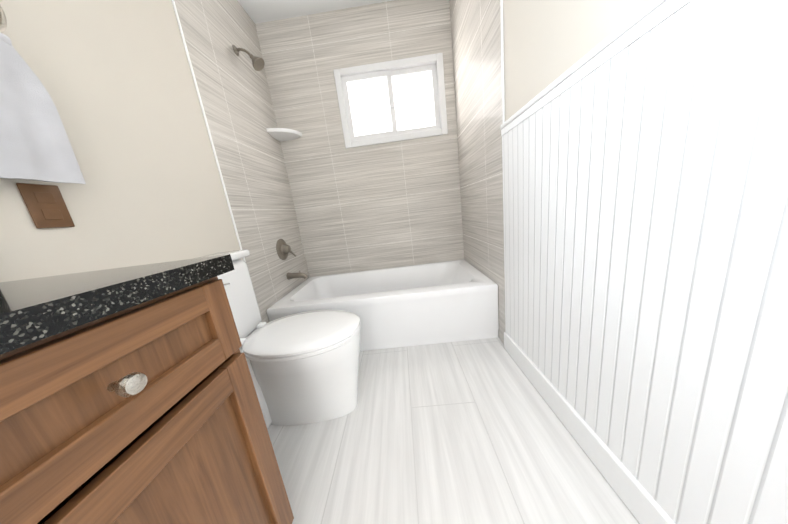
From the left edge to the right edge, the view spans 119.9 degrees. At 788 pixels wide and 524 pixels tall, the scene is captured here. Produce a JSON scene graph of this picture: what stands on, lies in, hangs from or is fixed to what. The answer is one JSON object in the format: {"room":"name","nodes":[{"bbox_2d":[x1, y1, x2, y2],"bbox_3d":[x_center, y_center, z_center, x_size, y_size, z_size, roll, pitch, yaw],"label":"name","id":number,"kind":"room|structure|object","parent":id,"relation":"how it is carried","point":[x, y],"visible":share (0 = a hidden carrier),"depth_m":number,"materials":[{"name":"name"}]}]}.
{"room":"bathroom","nodes":[
{"label":"bathroom","id":0,"kind":"room"},
{"bbox_2d":[0,0,242,281],"bbox_3d":[-1.062,-0.111,-0.385,0.150,2.460,3.370,-7,13,3],"label":"wall","id":1,"kind":"structure","parent":0,"point":[115,77],"depth_m":0.80,"materials":[{"name":"beige paint"}]},
{"bbox_2d":[0,5,85,183],"bbox_3d":[-0.952,-0.443,0.517,0.061,0.495,0.200,-7,13,3],"label":"towel","id":2,"kind":"object","parent":1,"relation":"attached to","point":[35,144],"visible":1,"depth_m":0.57,"materials":[{"name":"white fabric"}]},
{"bbox_2d":[16,183,74,228],"bbox_3d":[-0.941,-0.151,0.619,0.008,0.116,0.072,-7,13,3],"label":"electrical outlet plate","id":3,"kind":"object","parent":1,"relation":"attached to","point":[46,206],"visible":1,"depth_m":0.61,"materials":[{"name":"brown wood"}]},
{"bbox_2d":[172,0,245,261],"bbox_3d":[-0.958,-0.395,0.815,0.014,2.460,0.900,-7,13,3],"label":"tile trim","id":4,"kind":"structure","parent":1,"relation":"attached to","point":[200,101],"depth_m":1.19,"materials":[{"name":"white tile"}]},
{"bbox_2d":[174,0,308,323],"bbox_3d":[-1.021,-0.576,1.657,0.156,2.460,0.820,-7,13,3],"label":"wall tiles","id":5,"kind":"structure","parent":1,"relation":"attached to","point":[234,90],"depth_m":1.50,"materials":[{"name":"beige tile"}]},
{"bbox_2d":[232,45,264,70],"bbox_3d":[-0.955,-1.358,1.509,0.170,0.153,0.088,-7,13,3],"label":"shower head","id":6,"kind":"object","parent":5,"relation":"attached to","point":[258,63],"visible":1,"depth_m":1.50},
{"bbox_2d":[267,128,301,141],"bbox_3d":[-0.887,-1.050,1.865,0.200,0.040,0.200,-7,13,3],"label":"corner shelf","id":7,"kind":"object","parent":5,"relation":"attached to","point":[282,134],"visible":1,"depth_m":1.85,"materials":[{"name":"ceramic"}]},
{"bbox_2d":[276,239,296,259],"bbox_3d":[-0.847,-0.102,1.792,0.066,0.170,0.170,-7,13,3],"label":"shower valve","id":8,"kind":"object","parent":5,"relation":"attached to","point":[283,248],"visible":0.98,"depth_m":1.77,"materials":[{"name":"silver metal"}]},
{"bbox_2d":[287,270,307,279],"bbox_3d":[-0.774,0.108,1.839,0.157,0.076,0.060,-7,13,3],"label":"tub spout","id":9,"kind":"object","parent":5,"relation":"attached to","point":[299,274],"visible":1,"depth_m":1.82,"materials":[{"name":"silver metal"}]},
{"bbox_2d":[237,0,393,23],"bbox_3d":[-0.383,-1.548,-0.304,1.824,0.120,4.490,-7,13,3],"label":"ceiling","id":10,"kind":"structure","parent":0,"point":[260,11],"depth_m":1.70,"materials":[{"name":"white paint"}]},
{"bbox_2d":[255,0,463,276],"bbox_3d":[-0.184,-0.780,2.093,1.824,2.460,0.150,-7,13,3],"label":"wall tile","id":11,"kind":"structure","parent":0,"point":[381,206],"depth_m":1.98,"materials":[{"name":"beige tile"}]},
{"bbox_2d":[333,53,447,148],"bbox_3d":[-0.016,-1.326,1.921,0.880,0.590,0.087,-7,13,3],"label":"window","id":12,"kind":"structure","parent":11,"relation":"attached to","point":[392,101],"depth_m":1.91,"materials":[{"name":"glass"}]},
{"bbox_2d":[267,337,639,523],"bbox_3d":[-0.065,0.950,0.258,1.824,0.120,4.490,-7,13,3],"label":"floor","id":13,"kind":"structure","parent":0,"point":[469,432],"depth_m":0.86,"materials":[{"name":"tile"}]},
{"bbox_2d":[0,262,293,523],"bbox_3d":[-0.588,0.614,-0.123,0.596,0.824,1.467,-7,13,3],"label":"bathroom vanity","id":14,"kind":"object","parent":13,"relation":"on","point":[128,395],"depth_m":0.32,"materials":[{"name":"brown wood"}]},
{"bbox_2d":[0,254,231,337],"bbox_3d":[-0.651,0.209,-0.210,0.573,0.060,1.484,-7,13,3],"label":"countertop","id":15,"kind":"structure","parent":14,"relation":"on","point":[25,304],"depth_m":0.31,"materials":[{"name":"black stone"}]},
{"bbox_2d":[194,249,360,428],"bbox_3d":[-0.505,0.342,1.066,0.703,0.811,0.386,-7,13,3],"label":"toilet","id":16,"kind":"object","parent":13,"relation":"on","point":[303,367],"visible":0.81,"depth_m":1.01,"materials":[{"name":"ceramic"}]},
{"bbox_2d":[266,259,498,350],"bbox_3d":[-0.065,0.325,1.874,1.508,0.383,0.758,-7,13,3],"label":"bathtub","id":17,"kind":"object","parent":13,"relation":"on","point":[430,303],"visible":0.69,"depth_m":1.51,"materials":[{"name":"ceramic"}]},
{"bbox_2d":[503,0,650,120],"bbox_3d":[0.599,-0.301,-0.480,0.150,2.460,3.330,-7,13,3],"label":"wall","id":18,"kind":"structure","parent":0,"point":[547,43],"depth_m":0.78,"materials":[{"name":"beige paint"}]},
{"bbox_2d":[449,0,505,342],"bbox_3d":[0.634,-0.765,1.563,0.156,2.460,0.860,-7,13,3],"label":"wall tiles","id":19,"kind":"structure","parent":18,"relation":"attached to","point":[476,41],"depth_m":1.45,"materials":[{"name":"beige tile"}]},
{"bbox_2d":[500,0,787,523],"bbox_3d":[0.512,-0.291,-0.476,0.024,2.460,3.330,-7,13,3],"label":"wainscot","id":20,"kind":"structure","parent":18,"relation":"attached to","point":[645,179],"depth_m":0.49,"materials":[{"name":"white wood"}]}
]}

